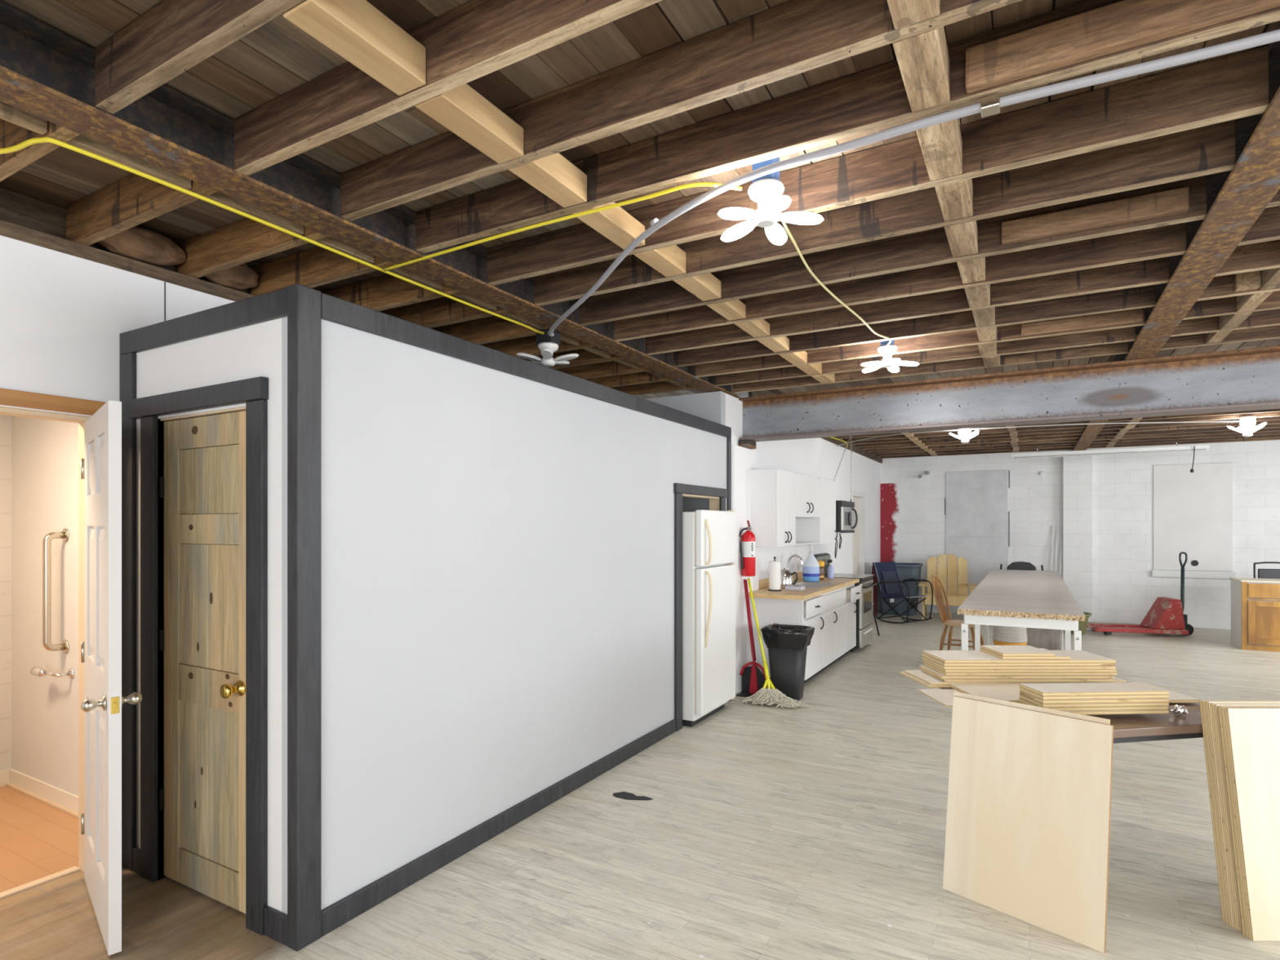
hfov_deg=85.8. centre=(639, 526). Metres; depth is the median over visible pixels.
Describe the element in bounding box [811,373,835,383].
joist blocking
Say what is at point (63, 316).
wall
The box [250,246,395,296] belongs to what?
joist
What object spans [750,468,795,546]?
upper cabinet
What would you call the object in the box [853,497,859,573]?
door
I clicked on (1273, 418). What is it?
joist
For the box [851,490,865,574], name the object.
trim
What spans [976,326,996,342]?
joist blocking
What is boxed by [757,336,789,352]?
joist blocking
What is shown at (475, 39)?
joist
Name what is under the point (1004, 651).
plywood board
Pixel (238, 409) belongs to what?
trim
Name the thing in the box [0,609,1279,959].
floor
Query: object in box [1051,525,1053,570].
trim strip
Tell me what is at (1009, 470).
trim
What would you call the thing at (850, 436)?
chain
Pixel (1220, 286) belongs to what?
joist
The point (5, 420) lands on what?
wall
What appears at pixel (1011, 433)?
joist blocking
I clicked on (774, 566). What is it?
paper towel holder
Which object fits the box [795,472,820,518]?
upper cabinet
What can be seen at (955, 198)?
joist blocking
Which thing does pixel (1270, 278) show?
joist blocking
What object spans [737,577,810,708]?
mop
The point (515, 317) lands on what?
joist blocking
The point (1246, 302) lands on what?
joist blocking
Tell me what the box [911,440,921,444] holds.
joist blocking
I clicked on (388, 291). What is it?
joist
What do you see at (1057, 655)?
plywood board
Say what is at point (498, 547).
wall
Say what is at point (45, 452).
wall
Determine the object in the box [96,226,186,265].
insulation batt
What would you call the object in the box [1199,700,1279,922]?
plywood sheet
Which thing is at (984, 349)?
joist blocking
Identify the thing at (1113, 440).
joist blocking
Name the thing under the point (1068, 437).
joist
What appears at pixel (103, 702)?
door
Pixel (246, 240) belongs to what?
joist
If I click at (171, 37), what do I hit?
joist
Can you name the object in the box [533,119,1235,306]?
joist
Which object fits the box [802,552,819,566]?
bottle
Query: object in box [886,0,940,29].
joist blocking
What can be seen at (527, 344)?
joist
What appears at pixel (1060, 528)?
trim strip
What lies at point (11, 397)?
trim
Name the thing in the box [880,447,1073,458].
joist
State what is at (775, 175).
junction box
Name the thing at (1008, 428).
joist blocking
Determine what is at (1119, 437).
joist blocking
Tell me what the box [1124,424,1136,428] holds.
joist blocking
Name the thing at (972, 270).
joist blocking
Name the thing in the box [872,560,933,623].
camp rocker
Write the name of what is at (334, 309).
trim
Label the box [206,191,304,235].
joist blocking
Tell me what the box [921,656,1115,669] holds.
plywood board
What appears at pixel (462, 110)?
joist blocking
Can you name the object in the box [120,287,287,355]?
trim
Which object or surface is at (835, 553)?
loop
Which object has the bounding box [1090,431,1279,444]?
joist
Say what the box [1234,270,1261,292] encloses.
board
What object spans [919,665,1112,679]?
plywood board
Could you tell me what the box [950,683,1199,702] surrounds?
plywood board
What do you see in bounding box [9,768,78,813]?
baseboard
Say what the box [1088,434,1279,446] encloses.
joist
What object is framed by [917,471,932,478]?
emergency light
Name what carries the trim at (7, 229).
on the wall at (63, 316)
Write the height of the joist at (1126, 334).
0.174 m
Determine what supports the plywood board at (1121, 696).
on the plywood board at (1038, 700)
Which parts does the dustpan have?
handle, handle, brush stem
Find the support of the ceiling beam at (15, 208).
attached to the wall at (63, 316)
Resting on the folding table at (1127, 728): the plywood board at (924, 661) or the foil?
the foil
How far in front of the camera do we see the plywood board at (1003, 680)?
3.47 m
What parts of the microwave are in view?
door, control panel, handle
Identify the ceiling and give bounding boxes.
[0,0,1279,399]
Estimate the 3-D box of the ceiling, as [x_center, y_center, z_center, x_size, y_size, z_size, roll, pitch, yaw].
[3.022,-1.464,3.892,9.327,0.092,17.250,0,0,29]
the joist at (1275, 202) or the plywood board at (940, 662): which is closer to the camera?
the joist at (1275, 202)
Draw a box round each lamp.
[515,342,578,367]
[717,178,823,244]
[861,344,919,373]
[949,430,978,443]
[1226,422,1266,436]
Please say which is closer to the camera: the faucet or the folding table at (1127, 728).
the folding table at (1127, 728)
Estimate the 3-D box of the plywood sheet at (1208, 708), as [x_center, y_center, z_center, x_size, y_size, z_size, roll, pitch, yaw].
[2.594,1.129,2.727,0.606,0.844,0.126,0,0,0]
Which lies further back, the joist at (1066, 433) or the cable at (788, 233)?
the joist at (1066, 433)
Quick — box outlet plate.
[737,536,741,549]
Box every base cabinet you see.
[751,594,824,686]
[813,586,845,676]
[838,583,861,659]
[1229,577,1279,652]
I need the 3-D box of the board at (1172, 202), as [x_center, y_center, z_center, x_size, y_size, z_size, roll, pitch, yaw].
[1.902,-1.305,2.915,0.660,0.090,0.040,0,0,29]
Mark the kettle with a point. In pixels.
(786, 578)
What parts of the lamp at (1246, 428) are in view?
blade, blade, blade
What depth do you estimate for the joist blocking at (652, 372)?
5.72 m
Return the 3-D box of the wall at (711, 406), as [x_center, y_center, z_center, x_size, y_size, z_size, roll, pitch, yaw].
[0.233,0.168,6.544,1.200,2.765,0.100,0,0,29]
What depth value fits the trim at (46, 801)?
3.86 m
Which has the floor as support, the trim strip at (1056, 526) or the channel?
the trim strip at (1056, 526)
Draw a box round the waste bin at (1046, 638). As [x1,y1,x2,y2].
[1026,627,1063,649]
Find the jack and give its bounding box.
[1086,551,1193,635]
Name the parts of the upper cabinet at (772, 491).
door, door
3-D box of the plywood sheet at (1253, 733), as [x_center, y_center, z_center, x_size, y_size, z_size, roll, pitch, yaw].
[2.594,1.131,2.637,0.606,0.840,0.126,0,0,0]
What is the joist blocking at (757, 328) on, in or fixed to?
attached to the joist at (1153, 271)
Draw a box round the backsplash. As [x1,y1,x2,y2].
[758,571,802,588]
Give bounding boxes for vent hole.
[1191,560,1198,565]
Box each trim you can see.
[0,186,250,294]
[0,220,255,302]
[0,387,106,415]
[0,407,89,871]
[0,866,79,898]
[5,782,78,817]
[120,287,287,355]
[120,352,136,871]
[128,376,268,935]
[157,418,166,879]
[160,406,245,421]
[164,281,165,321]
[287,283,321,951]
[321,293,731,438]
[673,483,728,731]
[682,493,719,510]
[726,437,731,701]
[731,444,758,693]
[748,390,882,462]
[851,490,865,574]
[944,470,1009,515]
[1151,569,1236,578]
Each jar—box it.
[817,560,824,579]
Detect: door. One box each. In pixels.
[80,400,142,955]
[159,410,245,913]
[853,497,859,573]
[945,470,1008,613]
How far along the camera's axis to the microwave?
8.74 m
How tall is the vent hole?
0.090 m
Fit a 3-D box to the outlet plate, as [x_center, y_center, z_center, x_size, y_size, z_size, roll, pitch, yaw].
[0.938,0.160,6.473,0.006,0.120,0.070,0,0,29]
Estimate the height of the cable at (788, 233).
0.048 m
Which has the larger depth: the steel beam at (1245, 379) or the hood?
the hood
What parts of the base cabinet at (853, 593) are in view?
door, drawer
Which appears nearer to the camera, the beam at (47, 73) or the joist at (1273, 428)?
the beam at (47, 73)
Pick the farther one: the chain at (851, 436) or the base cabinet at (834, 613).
the chain at (851, 436)
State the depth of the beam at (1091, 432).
8.91 m
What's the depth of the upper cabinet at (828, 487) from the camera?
8.24 m
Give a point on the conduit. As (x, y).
(989, 105)
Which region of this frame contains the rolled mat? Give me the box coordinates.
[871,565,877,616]
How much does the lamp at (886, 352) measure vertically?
0.141 m
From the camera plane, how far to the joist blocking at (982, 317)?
4.09 m
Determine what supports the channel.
hanging from the beam at (1091, 432)
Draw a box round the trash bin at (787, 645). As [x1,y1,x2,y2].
[760,622,814,700]
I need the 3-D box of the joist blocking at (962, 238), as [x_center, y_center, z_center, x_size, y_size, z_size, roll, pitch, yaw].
[1.399,-1.300,3.000,0.105,0.114,0.387,0,0,29]
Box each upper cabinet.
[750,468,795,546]
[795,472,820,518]
[798,477,837,544]
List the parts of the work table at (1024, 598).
leg, leg, leg, leg, leg, leg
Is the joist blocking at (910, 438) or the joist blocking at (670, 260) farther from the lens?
the joist blocking at (910, 438)
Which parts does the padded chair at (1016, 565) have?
backrest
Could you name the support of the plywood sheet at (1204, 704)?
on the floor
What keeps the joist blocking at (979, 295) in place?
attached to the joist at (1166, 241)
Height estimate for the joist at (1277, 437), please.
0.176 m
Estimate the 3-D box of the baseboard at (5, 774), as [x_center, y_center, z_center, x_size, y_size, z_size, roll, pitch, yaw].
[-4.412,1.497,2.972,0.012,0.094,2.627,0,0,29]
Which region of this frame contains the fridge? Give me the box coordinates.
[682,509,735,727]
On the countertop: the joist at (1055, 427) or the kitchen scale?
the kitchen scale
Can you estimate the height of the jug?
0.429 m
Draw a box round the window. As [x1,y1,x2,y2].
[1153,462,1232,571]
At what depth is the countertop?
7.05 m
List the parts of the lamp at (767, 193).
blade, blade, blade, blade, blade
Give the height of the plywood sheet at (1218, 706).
0.836 m
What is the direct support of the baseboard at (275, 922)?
attached to the wall at (255, 350)
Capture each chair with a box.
[918,554,977,619]
[931,574,984,650]
[1000,561,1043,570]
[1253,561,1279,578]
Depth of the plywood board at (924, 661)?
3.48 m
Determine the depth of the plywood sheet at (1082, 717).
2.78 m
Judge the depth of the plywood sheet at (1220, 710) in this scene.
2.66 m
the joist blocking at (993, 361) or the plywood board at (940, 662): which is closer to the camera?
the plywood board at (940, 662)
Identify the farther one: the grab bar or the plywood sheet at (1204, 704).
the grab bar
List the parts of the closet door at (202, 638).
panel, panel, panel, rail, rail, rail, rail, panel, panel, panel, door knob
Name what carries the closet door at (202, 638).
in the wall at (255, 350)
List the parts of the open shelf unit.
shelf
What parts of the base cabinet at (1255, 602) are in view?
drawer, door, door panel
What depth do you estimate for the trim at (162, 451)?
3.03 m
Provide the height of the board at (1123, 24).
0.110 m
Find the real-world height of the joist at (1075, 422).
0.176 m
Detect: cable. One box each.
[0,137,544,334]
[382,182,742,271]
[777,211,891,346]
[836,429,959,446]
[970,420,1243,429]
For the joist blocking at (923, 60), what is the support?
attached to the joist at (792, 37)
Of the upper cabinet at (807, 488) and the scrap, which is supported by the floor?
the scrap
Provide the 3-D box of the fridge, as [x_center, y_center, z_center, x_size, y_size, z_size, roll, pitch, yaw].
[0.369,0.708,5.703,0.746,1.683,0.690,0,0,29]
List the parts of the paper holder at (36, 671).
arm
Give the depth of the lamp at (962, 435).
8.38 m
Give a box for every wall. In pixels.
[0,235,235,544]
[0,414,11,770]
[11,415,78,795]
[135,317,282,912]
[282,315,726,937]
[646,391,725,511]
[725,391,879,611]
[880,440,1279,629]
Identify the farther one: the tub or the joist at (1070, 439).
the tub
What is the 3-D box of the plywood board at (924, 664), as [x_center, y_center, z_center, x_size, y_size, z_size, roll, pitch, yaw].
[1.976,0.747,3.616,0.865,0.014,0.275,0,0,0]
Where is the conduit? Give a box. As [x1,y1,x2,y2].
[547,28,1279,336]
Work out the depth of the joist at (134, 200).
2.82 m
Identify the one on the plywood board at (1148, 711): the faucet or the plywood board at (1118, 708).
the plywood board at (1118, 708)
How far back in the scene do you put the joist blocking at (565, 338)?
4.68 m
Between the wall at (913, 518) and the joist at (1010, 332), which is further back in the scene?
the wall at (913, 518)
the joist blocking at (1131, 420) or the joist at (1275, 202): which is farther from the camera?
the joist blocking at (1131, 420)
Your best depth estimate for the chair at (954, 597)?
11.74 m
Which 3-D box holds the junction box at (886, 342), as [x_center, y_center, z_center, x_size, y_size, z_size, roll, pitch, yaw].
[1.714,-1.328,4.775,0.080,0.176,0.080,0,0,29]
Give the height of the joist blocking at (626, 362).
0.067 m
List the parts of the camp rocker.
panel, rocker rail, seat, rocker rail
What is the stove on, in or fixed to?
on the floor
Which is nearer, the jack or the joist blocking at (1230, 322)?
the joist blocking at (1230, 322)
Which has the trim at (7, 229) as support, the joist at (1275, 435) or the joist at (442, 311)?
the joist at (442, 311)
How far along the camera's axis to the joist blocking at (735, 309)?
4.00 m
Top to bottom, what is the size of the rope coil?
0.182 m
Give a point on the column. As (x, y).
(1077, 471)
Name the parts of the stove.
panel, warming drawer, oven door, handle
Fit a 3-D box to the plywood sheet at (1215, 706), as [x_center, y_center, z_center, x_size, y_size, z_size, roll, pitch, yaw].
[2.599,1.131,2.697,0.606,0.839,0.126,0,0,0]
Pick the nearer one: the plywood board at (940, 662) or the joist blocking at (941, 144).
the joist blocking at (941, 144)
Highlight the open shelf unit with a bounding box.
[795,516,820,545]
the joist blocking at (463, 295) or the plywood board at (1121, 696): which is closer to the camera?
the plywood board at (1121, 696)
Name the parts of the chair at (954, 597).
armrest, leg, rail, armrest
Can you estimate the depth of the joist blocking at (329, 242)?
3.15 m
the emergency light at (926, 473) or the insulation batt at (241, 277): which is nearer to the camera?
the insulation batt at (241, 277)
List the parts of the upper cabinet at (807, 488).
door, door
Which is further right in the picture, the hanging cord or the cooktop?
the hanging cord
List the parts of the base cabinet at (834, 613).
door, drawer, door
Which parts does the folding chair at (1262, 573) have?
backrest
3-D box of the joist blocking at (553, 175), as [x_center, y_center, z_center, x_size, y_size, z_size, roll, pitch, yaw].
[-0.333,-1.296,2.526,0.110,0.103,0.337,0,0,29]
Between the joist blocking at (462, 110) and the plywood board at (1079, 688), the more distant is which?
the plywood board at (1079, 688)
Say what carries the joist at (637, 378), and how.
on the trim at (7, 229)
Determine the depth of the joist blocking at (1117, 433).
9.36 m
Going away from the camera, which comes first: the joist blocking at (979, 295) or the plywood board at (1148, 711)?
the plywood board at (1148, 711)
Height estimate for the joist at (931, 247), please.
0.179 m
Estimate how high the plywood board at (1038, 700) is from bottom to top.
0.014 m
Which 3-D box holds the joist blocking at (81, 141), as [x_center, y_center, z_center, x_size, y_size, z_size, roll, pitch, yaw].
[-1.764,-1.284,2.397,0.035,0.072,0.372,0,0,29]
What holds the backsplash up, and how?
attached to the wall at (818, 457)
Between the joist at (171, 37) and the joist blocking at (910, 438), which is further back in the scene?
the joist blocking at (910, 438)
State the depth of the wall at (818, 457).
9.31 m
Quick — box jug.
[802,543,819,582]
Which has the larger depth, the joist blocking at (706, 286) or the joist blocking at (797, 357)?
the joist blocking at (797, 357)
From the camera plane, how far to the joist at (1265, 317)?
4.38 m
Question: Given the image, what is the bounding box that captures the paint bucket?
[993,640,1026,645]
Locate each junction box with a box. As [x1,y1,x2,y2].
[536,328,560,345]
[751,156,779,183]
[880,339,894,346]
[959,428,970,431]
[1240,416,1255,425]
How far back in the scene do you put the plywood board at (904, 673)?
3.53 m
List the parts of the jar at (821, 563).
lid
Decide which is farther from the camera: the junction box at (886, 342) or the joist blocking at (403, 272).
the junction box at (886, 342)
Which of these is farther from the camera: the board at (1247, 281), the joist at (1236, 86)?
the board at (1247, 281)
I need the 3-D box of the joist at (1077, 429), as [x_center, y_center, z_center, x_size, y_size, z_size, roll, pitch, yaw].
[4.495,-1.329,9.739,2.993,0.176,0.048,0,0,29]
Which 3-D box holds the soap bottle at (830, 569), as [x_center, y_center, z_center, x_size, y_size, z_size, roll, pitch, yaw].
[2.309,0.540,8.345,0.072,0.194,0.072,0,0,29]
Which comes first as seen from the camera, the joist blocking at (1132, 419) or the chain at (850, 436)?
the joist blocking at (1132, 419)
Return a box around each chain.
[833,435,850,479]
[850,435,852,499]
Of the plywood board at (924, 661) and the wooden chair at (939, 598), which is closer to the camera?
the plywood board at (924, 661)
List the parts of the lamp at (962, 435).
blade, blade, blade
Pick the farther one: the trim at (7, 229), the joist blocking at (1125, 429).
the joist blocking at (1125, 429)
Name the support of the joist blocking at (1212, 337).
attached to the joist at (1265, 317)
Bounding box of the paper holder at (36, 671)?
[30,666,74,678]
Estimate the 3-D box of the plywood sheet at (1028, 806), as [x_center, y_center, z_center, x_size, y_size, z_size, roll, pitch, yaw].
[1.532,1.147,2.761,0.118,0.808,0.592,0,0,-41]
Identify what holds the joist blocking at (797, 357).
attached to the joist at (1140, 297)
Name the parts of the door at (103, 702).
door panel, door panel, door panel, door knob, door panel, door panel, door panel, door frame, latch plate, door knob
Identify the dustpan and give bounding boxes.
[735,579,767,697]
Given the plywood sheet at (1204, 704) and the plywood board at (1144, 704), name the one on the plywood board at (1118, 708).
the plywood board at (1144, 704)
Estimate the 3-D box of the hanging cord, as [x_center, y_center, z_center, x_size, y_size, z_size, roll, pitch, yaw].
[7.687,-0.928,9.588,0.054,0.365,0.039,0,0,29]
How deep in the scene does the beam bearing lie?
6.56 m
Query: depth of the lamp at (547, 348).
4.33 m
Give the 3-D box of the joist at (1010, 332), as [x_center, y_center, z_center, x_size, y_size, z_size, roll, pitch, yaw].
[1.784,-1.327,4.977,3.023,0.180,0.048,0,0,29]
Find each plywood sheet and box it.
[942,696,1113,953]
[953,691,1110,724]
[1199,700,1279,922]
[1202,701,1229,924]
[1205,701,1279,926]
[1209,702,1279,928]
[1213,704,1279,931]
[1217,706,1246,936]
[1217,706,1279,931]
[1221,706,1279,938]
[1224,707,1279,941]
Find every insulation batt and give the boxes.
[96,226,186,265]
[203,263,258,289]
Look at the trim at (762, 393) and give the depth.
10.19 m
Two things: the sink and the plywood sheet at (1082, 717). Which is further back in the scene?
the sink
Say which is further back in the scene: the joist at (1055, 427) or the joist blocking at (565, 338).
the joist at (1055, 427)
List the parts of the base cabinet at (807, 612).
door, drawer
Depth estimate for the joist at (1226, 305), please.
4.03 m
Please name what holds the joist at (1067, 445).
attached to the ceiling
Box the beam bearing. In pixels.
[738,439,755,448]
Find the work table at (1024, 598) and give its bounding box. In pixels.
[957,568,1085,650]
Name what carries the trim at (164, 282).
attached to the wall at (63, 316)
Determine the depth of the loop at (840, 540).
8.76 m
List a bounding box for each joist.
[0,118,79,182]
[66,173,217,245]
[95,0,304,114]
[177,217,327,278]
[234,0,662,176]
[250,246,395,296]
[322,273,462,311]
[340,0,1022,221]
[378,294,511,328]
[416,0,1279,253]
[431,314,549,344]
[480,334,595,358]
[487,44,1269,285]
[522,348,624,368]
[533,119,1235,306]
[554,360,652,379]
[578,175,1206,325]
[585,371,674,387]
[610,381,695,395]
[613,222,1186,341]
[645,256,1169,355]
[672,284,1155,367]
[695,307,1145,377]
[715,326,1135,386]
[732,342,1128,393]
[836,420,1088,438]
[843,422,1086,441]
[849,427,1084,444]
[855,431,1081,447]
[861,435,1079,449]
[866,438,1078,452]
[871,441,1076,453]
[875,444,1075,456]
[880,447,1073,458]
[1087,436,1279,448]
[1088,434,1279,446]
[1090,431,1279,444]
[1093,427,1279,440]
[1095,423,1279,437]
[1098,420,1279,433]
[1101,416,1279,430]
[1103,411,1279,426]
[1106,408,1279,422]
[1160,324,1279,350]
[1169,308,1279,337]
[1182,290,1279,319]
[1196,273,1279,301]
[1214,239,1279,276]
[1237,205,1279,245]
[1265,188,1279,208]
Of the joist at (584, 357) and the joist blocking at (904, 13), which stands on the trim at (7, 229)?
the joist at (584, 357)
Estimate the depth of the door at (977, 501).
11.99 m
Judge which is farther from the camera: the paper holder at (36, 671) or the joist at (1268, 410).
the joist at (1268, 410)
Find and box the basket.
[1063,612,1091,634]
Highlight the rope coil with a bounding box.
[992,625,1027,642]
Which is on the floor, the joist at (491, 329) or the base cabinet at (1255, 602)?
the base cabinet at (1255, 602)
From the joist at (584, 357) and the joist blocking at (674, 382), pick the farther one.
the joist blocking at (674, 382)
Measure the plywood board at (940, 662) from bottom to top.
0.014 m
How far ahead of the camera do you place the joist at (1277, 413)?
8.06 m
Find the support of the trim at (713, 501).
attached to the wall at (498, 547)
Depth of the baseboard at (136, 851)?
3.07 m
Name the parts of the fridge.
handle, handle, freezer door, door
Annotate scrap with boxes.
[613,791,653,799]
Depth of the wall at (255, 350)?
2.65 m
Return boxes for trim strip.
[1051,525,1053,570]
[1055,526,1057,570]
[1059,528,1062,576]
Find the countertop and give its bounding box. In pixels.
[748,571,859,599]
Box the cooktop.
[824,573,874,579]
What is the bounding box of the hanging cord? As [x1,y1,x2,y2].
[1190,446,1195,472]
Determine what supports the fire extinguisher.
attached to the wall at (818, 457)
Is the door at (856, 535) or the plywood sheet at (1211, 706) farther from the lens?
the door at (856, 535)
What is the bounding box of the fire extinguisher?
[738,520,755,576]
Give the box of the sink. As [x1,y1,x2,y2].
[795,582,835,588]
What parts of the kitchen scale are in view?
plate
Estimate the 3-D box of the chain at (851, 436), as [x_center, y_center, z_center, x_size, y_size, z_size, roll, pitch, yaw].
[2.791,-0.796,9.117,0.018,0.893,0.037,0,0,29]
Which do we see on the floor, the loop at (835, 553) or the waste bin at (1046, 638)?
the waste bin at (1046, 638)
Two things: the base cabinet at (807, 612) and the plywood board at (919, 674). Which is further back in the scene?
the base cabinet at (807, 612)
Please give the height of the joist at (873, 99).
0.173 m
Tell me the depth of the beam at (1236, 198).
2.79 m
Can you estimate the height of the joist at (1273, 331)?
0.175 m
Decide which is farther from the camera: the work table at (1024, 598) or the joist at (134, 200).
the work table at (1024, 598)
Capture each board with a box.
[900,671,950,688]
[904,670,1127,684]
[918,688,959,706]
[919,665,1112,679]
[921,653,1115,666]
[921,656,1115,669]
[921,668,1115,682]
[922,649,1115,662]
[923,659,1116,672]
[923,662,1116,675]
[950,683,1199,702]
[965,0,1279,93]
[980,645,1054,656]
[980,648,1070,659]
[1001,186,1189,244]
[1018,682,1168,696]
[1018,697,1168,711]
[1019,687,1168,699]
[1019,690,1168,703]
[1019,694,1168,707]
[1019,702,1168,715]
[1021,308,1143,335]
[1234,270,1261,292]
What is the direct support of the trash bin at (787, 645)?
on the floor
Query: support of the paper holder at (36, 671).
attached to the wall at (45, 452)
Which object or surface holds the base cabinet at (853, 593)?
on the floor
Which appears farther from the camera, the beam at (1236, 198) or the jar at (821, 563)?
the jar at (821, 563)
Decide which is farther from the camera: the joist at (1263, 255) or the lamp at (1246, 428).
the lamp at (1246, 428)
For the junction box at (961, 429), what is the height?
0.086 m
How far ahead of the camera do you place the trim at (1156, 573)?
10.50 m
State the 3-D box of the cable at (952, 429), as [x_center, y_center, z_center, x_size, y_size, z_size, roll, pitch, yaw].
[3.313,-1.167,9.084,0.132,0.066,1.755,0,0,-40]
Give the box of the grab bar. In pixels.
[42,528,69,653]
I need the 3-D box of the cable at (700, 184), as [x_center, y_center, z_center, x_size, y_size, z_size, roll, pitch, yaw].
[-0.449,-1.229,2.853,1.771,0.028,0.131,0,0,26]
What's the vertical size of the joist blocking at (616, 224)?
0.086 m
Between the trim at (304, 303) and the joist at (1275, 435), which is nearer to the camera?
the trim at (304, 303)
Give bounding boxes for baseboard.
[0,768,9,786]
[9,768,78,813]
[133,847,140,875]
[263,906,287,946]
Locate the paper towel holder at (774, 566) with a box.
[768,556,781,591]
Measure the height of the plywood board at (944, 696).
0.006 m
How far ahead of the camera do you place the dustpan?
6.37 m
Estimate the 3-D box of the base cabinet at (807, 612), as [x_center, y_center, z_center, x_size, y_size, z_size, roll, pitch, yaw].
[1.483,1.115,6.888,0.637,0.867,0.650,0,0,29]
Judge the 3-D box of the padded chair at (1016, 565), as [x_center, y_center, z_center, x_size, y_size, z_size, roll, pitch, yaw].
[6.023,1.060,10.889,0.613,0.979,0.515,0,0,29]
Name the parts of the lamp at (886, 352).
blade, blade, blade, blade, blade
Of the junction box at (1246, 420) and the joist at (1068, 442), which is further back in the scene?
the joist at (1068, 442)
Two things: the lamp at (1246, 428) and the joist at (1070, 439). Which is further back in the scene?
the joist at (1070, 439)
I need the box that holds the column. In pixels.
[1062,455,1093,622]
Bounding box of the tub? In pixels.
[877,562,922,615]
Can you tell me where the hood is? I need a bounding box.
[1140,596,1185,629]
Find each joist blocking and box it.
[0,101,47,134]
[66,134,191,190]
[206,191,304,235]
[283,0,426,95]
[315,236,374,263]
[388,266,443,290]
[414,83,524,163]
[453,292,496,311]
[501,312,543,329]
[507,152,586,207]
[560,333,579,346]
[571,201,644,249]
[582,346,610,358]
[614,359,638,369]
[633,244,685,276]
[645,370,664,377]
[666,379,685,387]
[672,272,720,301]
[706,299,745,320]
[733,319,769,337]
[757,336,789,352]
[778,351,807,364]
[795,363,822,375]
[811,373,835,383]
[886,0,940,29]
[892,26,950,111]
[903,434,914,437]
[908,437,918,440]
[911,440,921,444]
[913,108,962,181]
[934,178,973,221]
[944,220,977,257]
[956,257,985,284]
[964,284,990,307]
[972,306,995,327]
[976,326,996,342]
[977,342,996,355]
[982,355,999,367]
[1007,427,1016,431]
[1009,431,1017,435]
[1009,435,1017,438]
[1109,439,1119,442]
[1113,435,1123,439]
[1115,432,1125,435]
[1119,428,1129,432]
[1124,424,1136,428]
[1127,420,1139,424]
[1131,417,1142,420]
[1205,330,1231,343]
[1219,311,1252,330]
[1236,291,1272,311]
[1259,267,1279,290]
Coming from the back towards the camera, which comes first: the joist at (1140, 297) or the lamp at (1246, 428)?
the lamp at (1246, 428)
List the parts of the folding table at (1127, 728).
under frame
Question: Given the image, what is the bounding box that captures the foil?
[1168,704,1189,715]
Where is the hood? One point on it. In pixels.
(1165, 613)
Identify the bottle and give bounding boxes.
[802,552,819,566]
[827,562,833,578]
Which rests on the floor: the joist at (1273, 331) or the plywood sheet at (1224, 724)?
the plywood sheet at (1224, 724)
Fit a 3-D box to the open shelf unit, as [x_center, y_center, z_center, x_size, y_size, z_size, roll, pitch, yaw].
[1.699,0.052,7.594,0.317,0.291,0.968,0,0,29]
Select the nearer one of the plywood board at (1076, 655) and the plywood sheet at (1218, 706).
the plywood sheet at (1218, 706)
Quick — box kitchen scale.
[785,584,804,591]
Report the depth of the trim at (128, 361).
3.10 m
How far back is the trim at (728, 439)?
6.11 m
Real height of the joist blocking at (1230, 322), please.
0.121 m
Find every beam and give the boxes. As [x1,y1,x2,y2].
[0,0,739,397]
[738,345,1279,441]
[1072,341,1134,450]
[1124,24,1279,359]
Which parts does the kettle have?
handle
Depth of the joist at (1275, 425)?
9.15 m
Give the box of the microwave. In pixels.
[835,499,857,533]
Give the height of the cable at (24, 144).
0.036 m
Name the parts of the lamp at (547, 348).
blade, blade, blade, blade, blade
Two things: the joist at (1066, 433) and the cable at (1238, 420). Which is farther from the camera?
the joist at (1066, 433)
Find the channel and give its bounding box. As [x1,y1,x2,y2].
[1011,438,1208,458]
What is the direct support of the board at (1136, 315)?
attached to the joist at (1010, 332)
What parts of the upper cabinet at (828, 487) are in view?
door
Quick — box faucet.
[786,554,803,569]
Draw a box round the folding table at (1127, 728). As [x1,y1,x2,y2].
[938,681,1203,743]
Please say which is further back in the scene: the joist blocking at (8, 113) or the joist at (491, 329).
the joist at (491, 329)
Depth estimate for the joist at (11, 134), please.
2.31 m
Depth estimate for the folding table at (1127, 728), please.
2.83 m
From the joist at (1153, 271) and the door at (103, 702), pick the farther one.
the joist at (1153, 271)
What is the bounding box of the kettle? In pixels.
[780,567,798,588]
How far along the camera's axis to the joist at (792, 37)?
2.05 m
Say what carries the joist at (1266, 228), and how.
attached to the ceiling
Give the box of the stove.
[813,553,877,652]
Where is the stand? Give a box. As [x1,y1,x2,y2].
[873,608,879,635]
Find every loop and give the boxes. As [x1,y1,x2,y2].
[834,535,837,558]
[839,533,841,548]

